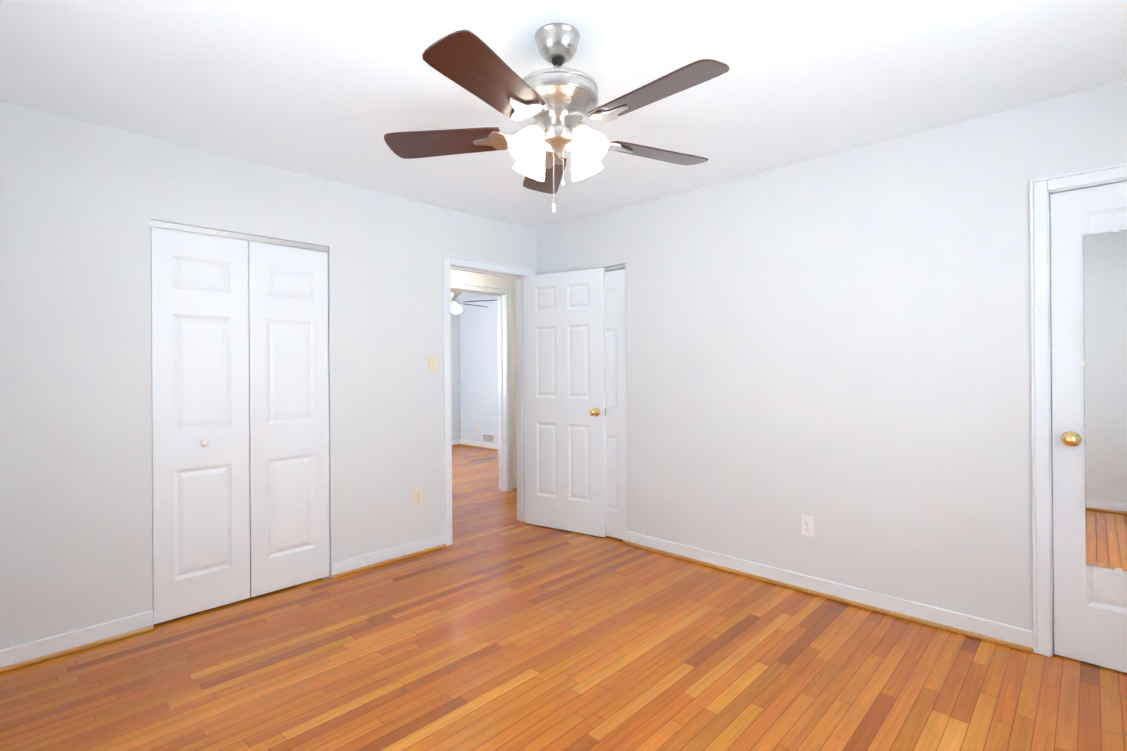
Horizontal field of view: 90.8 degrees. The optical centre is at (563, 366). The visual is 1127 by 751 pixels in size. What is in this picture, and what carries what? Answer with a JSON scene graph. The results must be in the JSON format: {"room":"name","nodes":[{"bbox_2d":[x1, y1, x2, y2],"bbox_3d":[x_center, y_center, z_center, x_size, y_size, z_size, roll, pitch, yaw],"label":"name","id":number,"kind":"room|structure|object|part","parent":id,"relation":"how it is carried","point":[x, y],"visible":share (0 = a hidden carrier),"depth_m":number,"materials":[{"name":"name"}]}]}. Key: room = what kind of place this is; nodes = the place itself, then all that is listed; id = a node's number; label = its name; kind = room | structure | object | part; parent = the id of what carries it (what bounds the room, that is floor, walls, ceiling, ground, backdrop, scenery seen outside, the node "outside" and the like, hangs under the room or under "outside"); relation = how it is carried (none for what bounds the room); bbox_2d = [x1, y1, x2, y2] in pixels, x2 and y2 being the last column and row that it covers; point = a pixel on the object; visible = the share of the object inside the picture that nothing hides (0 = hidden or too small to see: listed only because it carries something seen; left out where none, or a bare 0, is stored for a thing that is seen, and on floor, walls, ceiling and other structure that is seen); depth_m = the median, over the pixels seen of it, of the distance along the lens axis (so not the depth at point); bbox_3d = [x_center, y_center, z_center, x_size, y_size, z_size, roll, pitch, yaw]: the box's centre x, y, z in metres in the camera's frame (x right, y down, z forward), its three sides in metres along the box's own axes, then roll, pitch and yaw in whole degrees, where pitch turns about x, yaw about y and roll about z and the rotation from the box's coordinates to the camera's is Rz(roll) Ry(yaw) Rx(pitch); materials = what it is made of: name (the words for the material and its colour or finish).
{"room":"empty bedroom","nodes":[
{"label":"empty bedroom","id":0,"kind":"room"},
{"bbox_2d":[0,101,536,649],"bbox_3d":[-0.997,0.577,3.986,0.120,3.460,4.870,0,0,44],"label":"wall","id":1,"kind":"structure","parent":0,"point":[82,205],"depth_m":2.72,"materials":[{"name":"paint"}]},
{"bbox_2d":[0,610,152,667],"bbox_3d":[-2.327,1.267,2.486,0.013,0.092,0.800,0,0,44],"label":"baseboard","id":2,"kind":"structure","parent":1,"relation":"attached to","point":[94,633],"depth_m":2.55,"materials":[{"name":"paint"}]},
{"bbox_2d":[151,220,329,624],"bbox_3d":[-1.762,0.286,3.117,0.066,2.048,0.898,0,0,44],"label":"bifold closet door","id":3,"kind":"structure","parent":1,"relation":"in","point":[240,419],"depth_m":3.07,"materials":[{"name":"paint"}]},
{"bbox_3d":[-1.903,0.406,2.943,0.032,0.036,0.036,0,0,44],"label":"knob","id":4,"kind":"part","parent":3,"relation":"part of","materials":[{"name":"white plastic"}]},
{"bbox_2d":[332,534,444,577],"bbox_3d":[-1.144,1.261,3.727,0.013,0.092,0.828,0,0,44],"label":"baseboard","id":5,"kind":"structure","parent":1,"relation":"attached to","point":[338,567],"depth_m":3.69,"materials":[{"name":"paint"}]},
{"bbox_2d":[414,488,422,505],"bbox_3d":[-1.012,0.911,3.873,0.010,0.115,0.070,0,0,44],"label":"electrical outlet","id":6,"kind":"object","parent":1,"relation":"attached to","point":[418,496],"visible":1,"depth_m":3.87,"materials":[{"name":"beige plastic"}]},
{"bbox_2d":[428,356,436,371],"bbox_3d":[-0.929,-0.014,3.962,0.017,0.115,0.070,0,0,44],"label":"light switch","id":7,"kind":"object","parent":1,"relation":"attached to","point":[432,362],"visible":1,"depth_m":3.96,"materials":[{"name":"beige plastic"}]},
{"bbox_2d":[443,255,534,545],"bbox_3d":[-0.600,0.247,4.405,0.160,2.115,0.913,0,0,44],"label":"door frame","id":8,"kind":"structure","parent":1,"relation":"attached to","point":[448,260],"depth_m":4.27,"materials":[{"name":"paint"}]},
{"bbox_2d":[523,267,606,536],"bbox_3d":[-0.001,0.275,4.402,0.746,2.035,0.035,0,0,33],"label":"entry door","id":9,"kind":"structure","parent":8,"relation":"attached to","point":[565,394],"depth_m":4.37,"materials":[{"name":"paint"}]},
{"bbox_2d":[589,408,605,415],"bbox_3d":[0.273,0.348,4.228,0.099,0.066,0.176,0,0,33],"label":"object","id":10,"kind":"structure","parent":9,"relation":"attached to","point":[594,412],"depth_m":4.19,"materials":[{"name":"gold metal"}]},
{"bbox_2d":[451,299,460,439],"bbox_3d":[-2.879,0.097,8.248,0.120,2.460,3.190,0,0,44],"label":"wall","id":11,"kind":"structure","parent":0,"point":[455,381],"depth_m":9.29,"materials":[{"name":"paint"}]},
{"bbox_2d":[452,439,460,444],"bbox_3d":[-2.788,1.281,8.236,0.013,0.092,3.050,0,0,44],"label":"baseboard","id":12,"kind":"structure","parent":11,"relation":"attached to","point":[458,441],"depth_m":9.28,"materials":[{"name":"paint"}]},
{"bbox_2d":[460,295,497,443],"bbox_3d":[-0.594,0.082,8.357,3.280,2.460,0.120,0,0,44],"label":"wall","id":13,"kind":"structure","parent":0,"point":[479,358],"depth_m":9.01,"materials":[{"name":"paint"}]},
{"bbox_2d":[460,439,497,450],"bbox_3d":[-0.594,1.265,8.259,3.160,0.092,0.030,0,0,44],"label":"baseboard","id":14,"kind":"structure","parent":13,"relation":"attached to","point":[482,444],"depth_m":8.97,"materials":[{"name":"paint"}]},
{"bbox_2d":[482,433,494,442],"bbox_3d":[-1.190,1.147,8.838,0.320,0.140,0.014,0,0,44],"label":"air vent","id":15,"kind":"object","parent":13,"relation":"in","point":[488,438],"visible":1,"depth_m":8.83,"materials":[{"name":"white metal"}]},
{"bbox_2d":[451,269,516,481],"bbox_3d":[-0.704,0.578,5.771,0.120,3.460,4.240,0,0,44],"label":"wall","id":16,"kind":"structure","parent":0,"point":[460,276],"depth_m":5.86,"materials":[{"name":"paint"}]},
{"bbox_2d":[451,282,511,490],"bbox_3d":[-0.907,0.251,5.562,0.160,2.115,0.890,0,0,44],"label":"door frame","id":17,"kind":"structure","parent":16,"relation":"attached to","point":[502,392],"depth_m":5.81,"materials":[{"name":"paint"}]},
{"bbox_2d":[512,481,516,488],"bbox_3d":[-0.316,1.260,6.077,0.013,0.092,0.666,0,0,44],"label":"baseboard","id":18,"kind":"structure","parent":16,"relation":"attached to","point":[514,484],"depth_m":5.86,"materials":[{"name":"paint"}]},
{"bbox_2d":[0,445,1126,750],"bbox_3d":[-0.698,1.335,4.278,9.100,0.060,6.800,0,0,44],"label":"floor","id":19,"kind":"structure","parent":0,"point":[496,625],"depth_m":2.36,"materials":[{"name":"brown wood"}]},
{"bbox_2d":[0,625,153,672],"bbox_3d":[-2.206,1.302,2.550,0.063,0.022,0.533,0,0,44],"label":"molding","id":20,"kind":"structure","parent":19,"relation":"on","point":[89,645],"depth_m":2.54,"materials":[{"name":"wood"}]},
{"bbox_2d":[333,544,446,578],"bbox_3d":[-1.125,1.296,3.685,0.063,0.022,0.834,0,0,44],"label":"molding","id":21,"kind":"structure","parent":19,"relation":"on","point":[444,545],"depth_m":3.67,"materials":[{"name":"wood"}]},
{"bbox_2d":[625,541,1033,652],"bbox_3d":[1.260,1.279,3.242,2.270,0.022,0.060,0,0,44],"label":"molding","id":22,"kind":"structure","parent":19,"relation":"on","point":[783,584],"depth_m":2.99,"materials":[{"name":"wood"}]},
{"bbox_2d":[0,0,1126,298],"bbox_3d":[-0.716,-1.195,4.282,9.100,0.080,6.800,0,0,44],"label":"ceiling","id":23,"kind":"structure","parent":0,"point":[334,90],"depth_m":2.22,"materials":[{"name":"paint"}]},
{"bbox_2d":[451,291,496,313],"bbox_3d":[-1.412,-0.834,6.985,1.221,0.623,1.216,0,0,44],"label":"fan","id":24,"kind":"object","parent":23,"relation":"hanging from","point":[456,308],"visible":0.44,"depth_m":6.88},
{"bbox_3d":[-1.016,-0.803,6.826,0.437,0.036,0.158,0,0,18],"label":"blade","id":25,"kind":"part","parent":24,"relation":"part of","materials":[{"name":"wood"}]},
{"bbox_2d":[384,23,728,212],"bbox_3d":[0.008,-0.853,1.928,1.190,0.623,1.232,0,0,44],"label":"fan","id":26,"kind":"object","parent":23,"relation":"hanging from","point":[557,103],"visible":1,"depth_m":1.87,"materials":[{"name":"brown wood"}]},
{"bbox_3d":[-0.432,-0.816,2.028,0.437,0.036,0.158,0,0,9],"label":"blade","id":27,"kind":"part","parent":26,"relation":"part of","materials":[{"name":"brown wood"}]},
{"bbox_3d":[-0.211,-0.818,1.588,0.158,0.036,0.437,0,0,27],"label":"blade","id":28,"kind":"part","parent":26,"relation":"part of","materials":[{"name":"brown wood"}]},
{"bbox_3d":[-0.081,-0.818,2.374,0.158,0.036,0.437,0,0,-9],"label":"blade","id":29,"kind":"part","parent":26,"relation":"part of","materials":[{"name":"brown wood"}]},
{"bbox_3d":[-0.018,-0.673,1.961,0.022,0.184,0.034,0,0,44],"label":"chain","id":30,"kind":"part","parent":26,"relation":"part of","materials":[{"name":"silver metal"}]},
{"bbox_3d":[0.275,-0.821,1.662,0.158,0.036,0.437,0,0,-45],"label":"blade","id":31,"kind":"part","parent":26,"relation":"part of","materials":[{"name":"brown wood"}]},
{"bbox_3d":[0.355,-0.821,2.147,0.437,0.036,0.158,0,0,-27],"label":"blade","id":32,"kind":"part","parent":26,"relation":"part of","materials":[{"name":"brown wood"}]},
{"bbox_2d":[536,80,1126,630],"bbox_3d":[1.386,0.559,3.269,4.320,3.460,0.120,0,0,44],"label":"wall","id":33,"kind":"structure","parent":0,"point":[836,348],"depth_m":3.00,"materials":[{"name":"paint"}]},
{"bbox_2d":[604,264,626,541],"bbox_3d":[0.143,0.275,4.387,0.898,2.048,0.066,0,0,44],"label":"bifold closet door","id":34,"kind":"structure","parent":33,"relation":"in","point":[616,438],"depth_m":4.15,"materials":[{"name":"paint"}]},
{"bbox_2d":[801,515,813,536],"bbox_3d":[1.395,0.913,3.173,0.070,0.115,0.010,0,0,44],"label":"electrical outlet","id":35,"kind":"object","parent":33,"relation":"attached to","point":[807,522],"visible":1,"depth_m":3.17,"materials":[{"name":"white plastic"}]},
{"bbox_2d":[626,531,1032,647],"bbox_3d":[1.286,1.243,3.276,2.276,0.092,0.013,0,0,44],"label":"baseboard","id":36,"kind":"structure","parent":33,"relation":"attached to","point":[1024,637],"depth_m":3.00,"materials":[{"name":"paint"}]},
{"bbox_2d":[1029,163,1126,656],"bbox_3d":[2.428,0.222,2.263,0.790,2.115,0.142,0,0,44],"label":"door frame","id":37,"kind":"structure","parent":33,"relation":"attached to","point":[1040,188],"depth_m":2.46,"materials":[{"name":"paint"}]},
{"bbox_2d":[1050,182,1126,672],"bbox_3d":[2.413,0.254,2.247,0.654,2.035,0.035,0,0,44],"label":"mirror door","id":38,"kind":"structure","parent":33,"relation":"in","point":[1090,613],"depth_m":2.41,"materials":[{"name":"paint"}]},
{"bbox_2d":[1061,431,1081,446],"bbox_3d":[2.185,0.317,2.392,0.066,0.066,0.070,0,0,44],"label":"door knob","id":39,"kind":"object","parent":38,"relation":"attached to","point":[1071,438],"depth_m":2.38,"materials":[{"name":"gold metal"}]},
{"bbox_2d":[1079,227,1122,573],"bbox_3d":[2.381,0.141,2.246,0.430,1.443,0.010,0,0,44],"label":"clips","id":40,"kind":"object","parent":38,"relation":"attached to","point":[1083,364],"visible":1,"depth_m":2.31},
{"bbox_2d":[1083,230,1126,570],"bbox_3d":[2.382,0.141,2.247,0.400,1.413,0.005,0,0,44],"label":"mirror","id":41,"kind":"object","parent":38,"relation":"attached to","point":[1105,319],"visible":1,"depth_m":2.34,"materials":[{"name":"clear glass"}]}
]}

